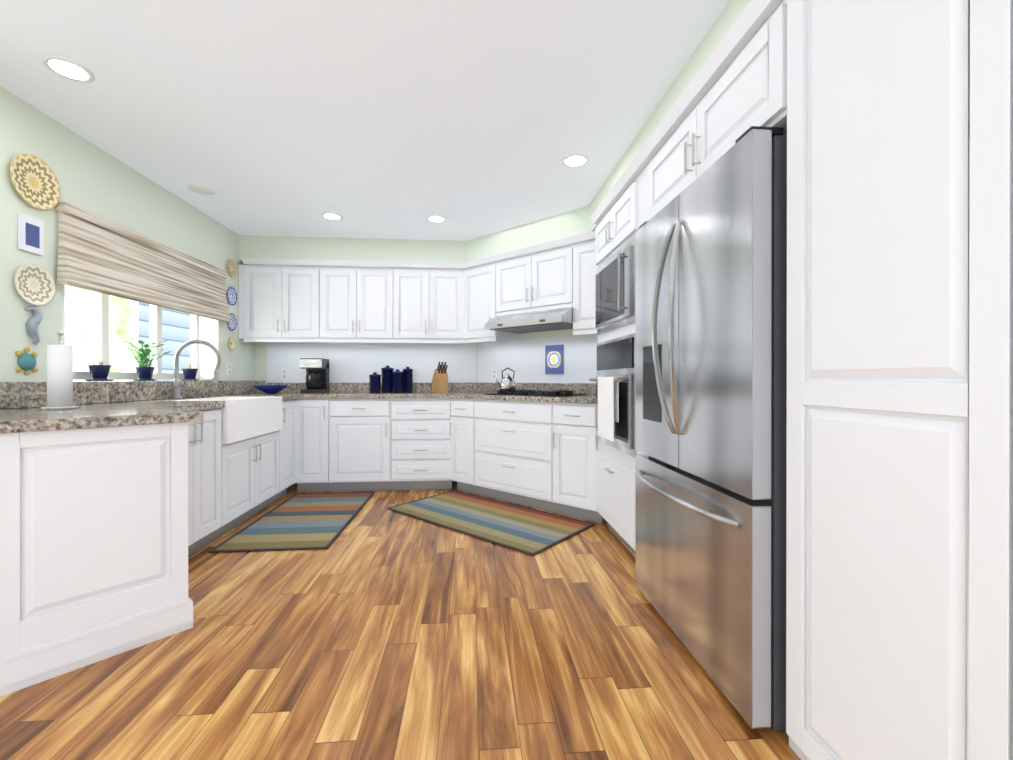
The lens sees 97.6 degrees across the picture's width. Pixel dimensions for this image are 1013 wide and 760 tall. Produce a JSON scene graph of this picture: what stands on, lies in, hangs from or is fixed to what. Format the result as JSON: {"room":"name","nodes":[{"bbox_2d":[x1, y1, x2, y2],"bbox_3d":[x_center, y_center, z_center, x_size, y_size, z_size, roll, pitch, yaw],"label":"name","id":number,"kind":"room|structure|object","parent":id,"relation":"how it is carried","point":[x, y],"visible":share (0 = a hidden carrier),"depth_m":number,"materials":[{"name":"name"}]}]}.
{"room":"kitchen","nodes":[
{"label":"kitchen","id":0,"kind":"room"},
{"bbox_2d":[0,0,728,240],"bbox_3d":[-0.664,-1.443,0.841,6.200,0.100,8.200,0,0,-5],"label":"ceiling","id":1,"kind":"structure","parent":0,"point":[404,119],"depth_m":2.18,"materials":[{"name":"white paint"}]},
{"bbox_2d":[42,55,94,82],"bbox_3d":[-1.948,-1.388,1.974,0.172,0.012,0.174,0,0,-5],"label":"recessed light","id":2,"kind":"object","parent":1,"relation":"in","point":[68,69],"depth_m":1.98,"materials":[{"name":"white plastic"}]},
{"bbox_2d":[187,184,214,194],"bbox_3d":[-2.222,-1.391,3.226,0.167,0.012,0.175,0,0,-5],"label":"recessed light","id":3,"kind":"object","parent":1,"relation":"in","point":[199,189],"depth_m":3.22,"materials":[{"name":"white plastic"}]},
{"bbox_2d":[321,212,342,219],"bbox_3d":[-1.478,-1.392,3.750,0.163,0.012,0.166,0,0,-5],"label":"recessed light","id":4,"kind":"object","parent":1,"relation":"in","point":[331,216],"depth_m":3.78,"materials":[{"name":"white plastic"}]},
{"bbox_2d":[426,215,445,222],"bbox_3d":[-0.606,-1.392,3.817,0.163,0.012,0.170,0,0,-5],"label":"recessed light","id":5,"kind":"object","parent":1,"relation":"in","point":[432,218],"depth_m":3.83,"materials":[{"name":"white plastic"}]},
{"bbox_2d":[562,154,588,166],"bbox_3d":[0.435,-1.390,2.797,0.169,0.012,0.159,0,0,-5],"label":"recessed light","id":6,"kind":"object","parent":1,"relation":"in","point":[573,160],"depth_m":2.81,"materials":[{"name":"white plastic"}]},
{"bbox_2d":[0,0,782,384],"bbox_3d":[-0.661,-0.173,0.819,6.200,2.440,8.150,0,0,-5],"label":"wall","id":7,"kind":"structure","parent":0,"point":[90,176],"depth_m":2.80,"materials":[{"name":"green paint"}]},
{"bbox_2d":[15,347,37,375],"bbox_3d":[-2.398,-0.093,2.226,0.025,0.143,0.108,0,0,-5],"label":"turtle","id":8,"kind":"object","parent":7,"relation":"attached to","point":[26,361],"visible":1,"depth_m":2.21,"materials":[{"name":"teal ceramic"}]},
{"bbox_2d":[18,212,43,255],"bbox_3d":[-2.405,-0.736,2.244,0.014,0.180,0.120,0,0,-5],"label":"picture","id":9,"kind":"object","parent":7,"relation":"attached to","point":[30,234],"visible":0.93,"depth_m":2.23,"materials":[{"name":"white paper"}]},
{"bbox_2d":[24,306,42,344],"bbox_3d":[-2.400,-0.276,2.247,0.044,0.201,0.085,0,0,-5],"label":"seahorse","id":10,"kind":"object","parent":7,"relation":"attached to","point":[33,321],"visible":0.96,"depth_m":2.24,"materials":[{"name":"ceramic"}]},
{"bbox_2d":[14,263,54,304],"bbox_3d":[-2.405,-0.486,2.257,0.018,0.210,0.210,0,0,-5],"label":"plate","id":11,"kind":"object","parent":7,"relation":"attached to","point":[34,284],"visible":0.94,"depth_m":2.26,"materials":[{"name":"beige ceramic"}]},
{"bbox_2d":[10,154,59,209],"bbox_3d":[-2.402,-1.006,2.256,0.022,0.260,0.260,0,0,-5],"label":"plate","id":12,"kind":"object","parent":7,"relation":"attached to","point":[34,180],"visible":0.98,"depth_m":2.26,"materials":[{"name":"beige ceramic"}]},
{"bbox_2d":[62,284,218,379],"bbox_3d":[-2.603,-0.479,3.176,0.217,0.952,1.524,0,0,-5],"label":"window","id":13,"kind":"structure","parent":7,"relation":"in","point":[202,359],"depth_m":3.40,"materials":[{"name":"white"}]},
{"bbox_2d":[56,200,229,322],"bbox_3d":[-2.454,-0.741,3.183,0.068,0.455,1.616,0,0,-5],"label":"roman shade","id":14,"kind":"object","parent":7,"relation":"attached to","point":[98,253],"visible":0.94,"depth_m":2.86,"materials":[{"name":"beige fabric"}]},
{"bbox_2d":[227,363,231,374],"bbox_3d":[-2.563,-0.100,4.099,0.008,0.114,0.070,0,0,-5],"label":"light switch","id":15,"kind":"object","parent":7,"relation":"attached to","point":[229,368],"visible":1,"depth_m":4.09,"materials":[{"name":"white plastic"}]},
{"bbox_2d":[228,337,234,349],"bbox_3d":[-2.563,-0.340,4.128,0.010,0.120,0.120,0,0,-5],"label":"plate","id":16,"kind":"object","parent":7,"relation":"attached to","point":[231,342],"visible":0.96,"depth_m":4.13,"materials":[{"name":"yellow ceramic"}]},
{"bbox_2d":[227,259,236,277],"bbox_3d":[-2.561,-1.040,4.127,0.014,0.170,0.170,0,0,-5],"label":"plate","id":17,"kind":"object","parent":7,"relation":"attached to","point":[231,267],"visible":0.96,"depth_m":4.13,"materials":[{"name":"yellow ceramic"}]},
{"bbox_2d":[227,287,236,304],"bbox_3d":[-2.561,-0.780,4.128,0.014,0.170,0.170,0,0,-5],"label":"plate","id":18,"kind":"object","parent":7,"relation":"attached to","point":[232,295],"visible":0.98,"depth_m":4.13,"materials":[{"name":"blue ceramic"}]},
{"bbox_2d":[228,313,236,330],"bbox_3d":[-2.561,-0.540,4.128,0.014,0.160,0.160,0,0,-5],"label":"plate","id":19,"kind":"object","parent":7,"relation":"attached to","point":[232,324],"visible":0.73,"depth_m":4.15,"materials":[{"name":"blue ceramic"}]},
{"bbox_2d":[240,258,327,347],"bbox_3d":[-2.182,-0.764,4.454,0.701,0.796,0.348,0,0,-5],"label":"upper cabinet","id":20,"kind":"object","parent":7,"relation":"attached to","point":[280,298],"depth_m":4.28,"materials":[{"name":"white wood"}]},
{"bbox_2d":[281,369,287,379],"bbox_3d":[-2.308,-0.061,4.613,0.070,0.114,0.008,0,0,-5],"label":"electrical outlet","id":21,"kind":"object","parent":7,"relation":"attached to","point":[284,374],"visible":1,"depth_m":4.61,"materials":[{"name":"white plastic"}]},
{"bbox_2d":[320,260,399,347],"bbox_3d":[-1.482,-0.764,4.511,0.703,0.796,0.348,0,0,-5],"label":"upper cabinet","id":22,"kind":"object","parent":7,"relation":"attached to","point":[358,298],"depth_m":4.34,"materials":[{"name":"white wood"}]},
{"bbox_2d":[264,384,475,391],"bbox_3d":[-1.405,0.078,4.679,2.162,0.099,0.029,0,0,-5],"label":"backsplash","id":23,"kind":"structure","parent":7,"relation":"attached to","point":[291,387],"depth_m":4.65,"materials":[{"name":"grey stone"}]},
{"bbox_2d":[396,261,467,347],"bbox_3d":[-0.783,-0.764,4.569,0.701,0.796,0.348,0,0,-5],"label":"upper cabinet","id":24,"kind":"object","parent":7,"relation":"attached to","point":[427,293],"depth_m":4.40,"materials":[{"name":"white wood"}]},
{"bbox_2d":[460,261,499,339],"bbox_3d":[-0.261,-0.746,4.298,0.311,0.670,0.312,0,0,-5],"label":"upper cabinet","id":25,"kind":"object","parent":7,"relation":"attached to","point":[477,281],"depth_m":4.31,"materials":[{"name":"white wood"}]},
{"bbox_2d":[484,304,593,333],"bbox_3d":[0.281,-0.539,3.955,0.943,0.165,0.943,0,0,-5],"label":"range hood","id":26,"kind":"object","parent":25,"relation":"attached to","point":[545,317],"depth_m":3.78,"materials":[{"name":"silver metal"}]},
{"bbox_2d":[492,369,496,379],"bbox_3d":[-0.125,-0.061,4.616,0.070,0.114,0.008,0,0,40],"label":"switch","id":27,"kind":"object","parent":7,"relation":"attached to","point":[494,373],"visible":0.91,"depth_m":4.61,"materials":[{"name":"white plastic"}]},
{"bbox_2d":[496,252,531,315],"bbox_3d":[0.064,-0.858,4.022,0.305,0.445,0.305,0,0,-5],"label":"upper cabinet","id":28,"kind":"object","parent":7,"relation":"attached to","point":[511,271],"depth_m":4.02,"materials":[{"name":"white wood"}]},
{"bbox_2d":[528,244,571,311],"bbox_3d":[0.383,-0.858,3.752,0.306,0.446,0.306,0,0,-5],"label":"upper cabinet","id":29,"kind":"object","parent":7,"relation":"attached to","point":[549,265],"depth_m":3.75,"materials":[{"name":"white wood"}]},
{"bbox_2d":[545,345,563,373],"bbox_3d":[0.445,-0.190,4.129,0.200,0.270,0.014,0,0,40],"label":"picture","id":30,"kind":"object","parent":7,"relation":"attached to","point":[554,359],"visible":1,"depth_m":4.12,"materials":[{"name":"blue"}]},
{"bbox_2d":[572,233,583,327],"bbox_3d":[0.708,-0.745,3.476,0.311,0.671,0.311,0,0,-5],"label":"upper cabinet","id":31,"kind":"object","parent":7,"relation":"attached to","point":[578,244],"depth_m":3.57,"materials":[{"name":"white wood"}]},
{"bbox_2d":[0,481,800,759],"bbox_3d":[-0.664,1.072,0.846,6.200,0.050,8.200,0,0,-5],"label":"floor","id":32,"kind":"structure","parent":0,"point":[377,629],"depth_m":1.59,"materials":[{"name":"brown wood"}]},
{"bbox_2d":[16,440,171,619],"bbox_3d":[-1.518,0.523,1.663,0.276,0.559,0.277,0,0,-5],"label":"base cabinet","id":33,"kind":"object","parent":32,"relation":"on","point":[120,502],"depth_m":1.63,"materials":[{"name":"white wood"}]},
{"bbox_2d":[12,440,223,595],"bbox_3d":[-2.109,0.609,2.503,0.648,0.872,0.578,0,0,-5],"label":"base cabinet","id":34,"kind":"object","parent":32,"relation":"on","point":[197,465],"depth_m":2.52,"materials":[{"name":"white wood"}]},
{"bbox_2d":[224,440,283,532],"bbox_3d":[-2.168,0.607,3.220,0.648,0.872,0.860,0,0,-5],"label":"base cabinet","id":35,"kind":"object","parent":32,"relation":"on","point":[253,469],"depth_m":3.21,"materials":[{"name":"white wood"}]},
{"bbox_2d":[0,392,635,443],"bbox_3d":[-0.586,0.152,3.049,3.777,0.040,3.411,0,0,-5],"label":"countertop","id":36,"kind":"structure","parent":35,"relation":"on","point":[280,415],"depth_m":3.41,"materials":[{"name":"grey stone"}]},
{"bbox_2d":[40,331,79,409],"bbox_3d":[-2.067,-0.047,2.053,0.130,0.360,0.130,0,0,-5],"label":"paper towel","id":37,"kind":"object","parent":36,"relation":"on","point":[59,375],"visible":1,"depth_m":2.02,"materials":[{"name":"white paper"}]},
{"bbox_2d":[85,361,113,380],"bbox_3d":[-2.549,-0.057,2.776,0.140,0.126,0.138,0,0,-5],"label":"potted plant","id":38,"kind":"object","parent":36,"relation":"on","point":[100,371],"visible":1,"depth_m":2.74,"materials":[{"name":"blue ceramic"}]},
{"bbox_2d":[123,336,170,380],"bbox_3d":[-2.563,-0.156,3.157,0.336,0.324,0.316,0,0,-5],"label":"potted plant","id":39,"kind":"object","parent":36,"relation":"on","point":[144,372],"visible":1,"depth_m":3.13,"materials":[{"name":"green plant"}]},
{"bbox_2d":[180,364,198,380],"bbox_3d":[-2.622,-0.064,3.672,0.140,0.137,0.138,0,0,-5],"label":"potted plant","id":40,"kind":"object","parent":36,"relation":"on","point":[189,373],"visible":1,"depth_m":3.64,"materials":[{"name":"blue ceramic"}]},
{"bbox_2d":[168,340,223,399],"bbox_3d":[-2.212,-0.078,3.135,0.297,0.419,0.152,0,0,-5],"label":"faucet","id":41,"kind":"object","parent":36,"relation":"on","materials":[{"name":"silver metal"}]},
{"bbox_2d":[253,385,287,392],"bbox_3d":[-2.271,0.089,4.274,0.300,0.078,0.300,0,0,-5],"label":"bowl","id":42,"kind":"object","parent":36,"relation":"on","point":[270,388],"visible":0.98,"depth_m":4.18,"materials":[{"name":"blue ceramic"}]},
{"bbox_2d":[300,358,328,392],"bbox_3d":[-1.903,-0.042,4.434,0.223,0.340,0.241,0,0,-5],"label":"coffee maker","id":43,"kind":"object","parent":36,"relation":"on","point":[317,375],"visible":1,"depth_m":4.34,"materials":[{"name":"black plastic"}]},
{"bbox_2d":[369,372,380,392],"bbox_3d":[-1.323,0.025,4.462,0.118,0.207,0.118,0,0,-5],"label":"canister","id":44,"kind":"object","parent":36,"relation":"on","point":[374,382],"visible":1,"depth_m":4.42,"materials":[{"name":"blue ceramic"}]},
{"bbox_2d":[381,365,393,392],"bbox_3d":[-1.219,-0.011,4.541,0.128,0.277,0.128,0,0,-5],"label":"canister","id":45,"kind":"object","parent":36,"relation":"on","point":[386,379],"visible":0.92,"depth_m":4.49,"materials":[{"name":"blue ceramic"}]},
{"bbox_2d":[391,369,403,392],"bbox_3d":[-1.105,0.009,4.500,0.124,0.237,0.124,0,0,-5],"label":"canister","id":46,"kind":"object","parent":36,"relation":"on","point":[397,380],"visible":1,"depth_m":4.45,"materials":[{"name":"blue ceramic"}]},
{"bbox_2d":[402,367,412,391],"bbox_3d":[-1.022,-0.006,4.587,0.108,0.267,0.108,0,0,-5],"label":"canister","id":47,"kind":"object","parent":36,"relation":"on","point":[408,379],"visible":0.98,"depth_m":4.55,"materials":[{"name":"blue ceramic"}]},
{"bbox_2d":[432,362,447,392],"bbox_3d":[-0.674,-0.027,4.512,0.110,0.310,0.212,0,0,-30],"label":"knife block","id":48,"kind":"object","parent":36,"relation":"on","point":[440,381],"visible":1,"depth_m":4.46,"materials":[{"name":"brown wood"}]},
{"bbox_2d":[484,389,586,396],"bbox_3d":[0.249,0.111,3.920,0.891,0.036,0.891,0,0,-5],"label":"cooktop","id":49,"kind":"object","parent":36,"relation":"in","point":[520,392],"depth_m":3.81,"materials":[{"name":"black glass"}]},
{"bbox_2d":[284,440,295,495],"bbox_3d":[-2.218,0.606,3.826,0.648,0.872,0.357,0,0,-5],"label":"base cabinet","id":50,"kind":"object","parent":32,"relation":"on","point":[289,445],"depth_m":3.88,"materials":[{"name":"white wood"}]},
{"bbox_2d":[208,492,374,552],"bbox_3d":[-1.504,1.037,3.376,0.705,0.013,1.360,0,0,-5],"label":"area rug","id":51,"kind":"object","parent":32,"relation":"on","point":[306,521],"visible":1,"depth_m":3.17,"materials":[{"name":"multicoloured fabric"}]},
{"bbox_2d":[296,440,327,491],"bbox_3d":[-1.798,0.605,4.343,0.307,0.872,0.639,0,0,-5],"label":"base cabinet","id":52,"kind":"object","parent":32,"relation":"on","point":[311,455],"depth_m":4.03,"materials":[{"name":"white wood"}]},
{"bbox_2d":[328,440,391,491],"bbox_3d":[-1.371,0.604,4.379,0.551,0.872,0.639,0,0,-5],"label":"base cabinet","id":53,"kind":"object","parent":32,"relation":"on","point":[353,465],"depth_m":4.07,"materials":[{"name":"white wood"}]},
{"bbox_2d":[392,440,447,489],"bbox_3d":[-0.820,0.604,4.424,0.555,0.872,0.639,0,0,-5],"label":"base cabinet","id":54,"kind":"object","parent":32,"relation":"on","point":[416,464],"depth_m":4.11,"materials":[{"name":"white wood"}]},
{"bbox_2d":[448,436,475,493],"bbox_3d":[-0.402,0.693,4.041,0.226,0.697,0.226,0,0,-5],"label":"base cabinet","id":55,"kind":"object","parent":32,"relation":"on","point":[461,449],"depth_m":4.04,"materials":[{"name":"white wood"}]},
{"bbox_2d":[387,490,594,555],"bbox_3d":[-0.165,1.037,3.380,1.480,0.013,0.745,0,0,40],"label":"area rug","id":56,"kind":"object","parent":32,"relation":"on","point":[530,531],"visible":0.98,"depth_m":3.26,"materials":[{"name":"multicoloured fabric"}]},
{"bbox_2d":[552,436,583,518],"bbox_3d":[0.500,0.694,3.276,0.272,0.698,0.272,0,0,-5],"label":"base cabinet","id":57,"kind":"object","parent":32,"relation":"on","point":[567,451],"depth_m":3.31,"materials":[{"name":"white wood"}]},
{"bbox_2d":[584,436,619,538],"bbox_3d":[0.853,0.608,2.796,0.527,0.872,0.751,0,0,-5],"label":"base cabinet","id":58,"kind":"object","parent":32,"relation":"on","point":[601,453],"depth_m":2.99,"materials":[{"name":"white wood"}]},
{"bbox_2d":[584,172,623,542],"bbox_3d":[0.963,-0.057,2.762,0.741,2.201,0.846,0,0,-5],"label":"tall cabinet","id":59,"kind":"object","parent":32,"relation":"on","point":[604,246],"depth_m":2.84,"materials":[{"name":"white wood"}]},
{"bbox_2d":[589,236,636,457],"bbox_3d":[0.639,-0.182,2.777,0.086,1.210,0.720,0,0,-5],"label":"wall oven","id":60,"kind":"object","parent":59,"relation":"in","point":[614,413],"depth_m":2.62,"materials":[{"name":"silver metal"}]},
{"bbox_2d":[597,376,618,441],"bbox_3d":[0.613,0.167,2.690,0.032,0.372,0.310,0,0,-5],"label":"towel","id":61,"kind":"object","parent":60,"relation":"hanging from","point":[608,387],"depth_m":2.64,"materials":[{"name":"white fabric"}]},
{"bbox_2d":[624,0,751,554],"bbox_3d":[1.041,-0.054,1.811,0.741,2.201,1.061,0,0,-5],"label":"tall cabinet","id":62,"kind":"object","parent":32,"relation":"on","point":[657,174],"depth_m":1.87,"materials":[{"name":"white wood"}]},
{"bbox_2d":[635,126,786,730],"bbox_3d":[0.978,0.139,1.778,0.751,1.788,0.918,0,0,-5],"label":"fridge","id":63,"kind":"object","parent":32,"relation":"on","point":[711,398],"visible":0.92,"depth_m":1.46,"materials":[{"name":"silver metal"}]},
{"bbox_2d":[752,0,951,759],"bbox_3d":[1.106,-0.053,1.019,0.741,2.201,0.530,0,0,-5],"label":"tall cabinet","id":64,"kind":"object","parent":32,"relation":"on","point":[859,92],"depth_m":1.00,"materials":[{"name":"white wood"}]},
{"bbox_2d":[952,0,1012,759],"bbox_3d":[1.149,-0.052,0.494,0.741,2.201,0.523,0,0,-5],"label":"tall cabinet","id":65,"kind":"object","parent":32,"relation":"on","point":[982,30],"depth_m":0.77,"materials":[{"name":"white wood"}]},
{"bbox_2d":[476,324,583,383],"bbox_3d":[0.470,-0.185,4.120,1.452,0.426,1.453,0,0,-5],"label":"backsplash","id":66,"kind":"structure","parent":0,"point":[526,357],"depth_m":4.27,"materials":[{"name":"white paint"}]},
{"bbox_2d":[495,368,515,390],"bbox_3d":[-0.011,-0.011,3.953,0.202,0.206,0.152,0,0,-25],"label":"kettle","id":67,"kind":"object","parent":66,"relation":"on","point":[507,382],"visible":1,"depth_m":3.91,"materials":[{"name":"silver metal"}]},
{"label":"outside","id":68,"kind":"structure","parent":0,"visible":0},
{"bbox_2d":[65,285,189,380],"bbox_3d":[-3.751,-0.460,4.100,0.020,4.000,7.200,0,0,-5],"label":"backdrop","id":69,"kind":"structure","parent":68,"point":[129,318],"depth_m":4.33,"materials":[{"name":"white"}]}
]}

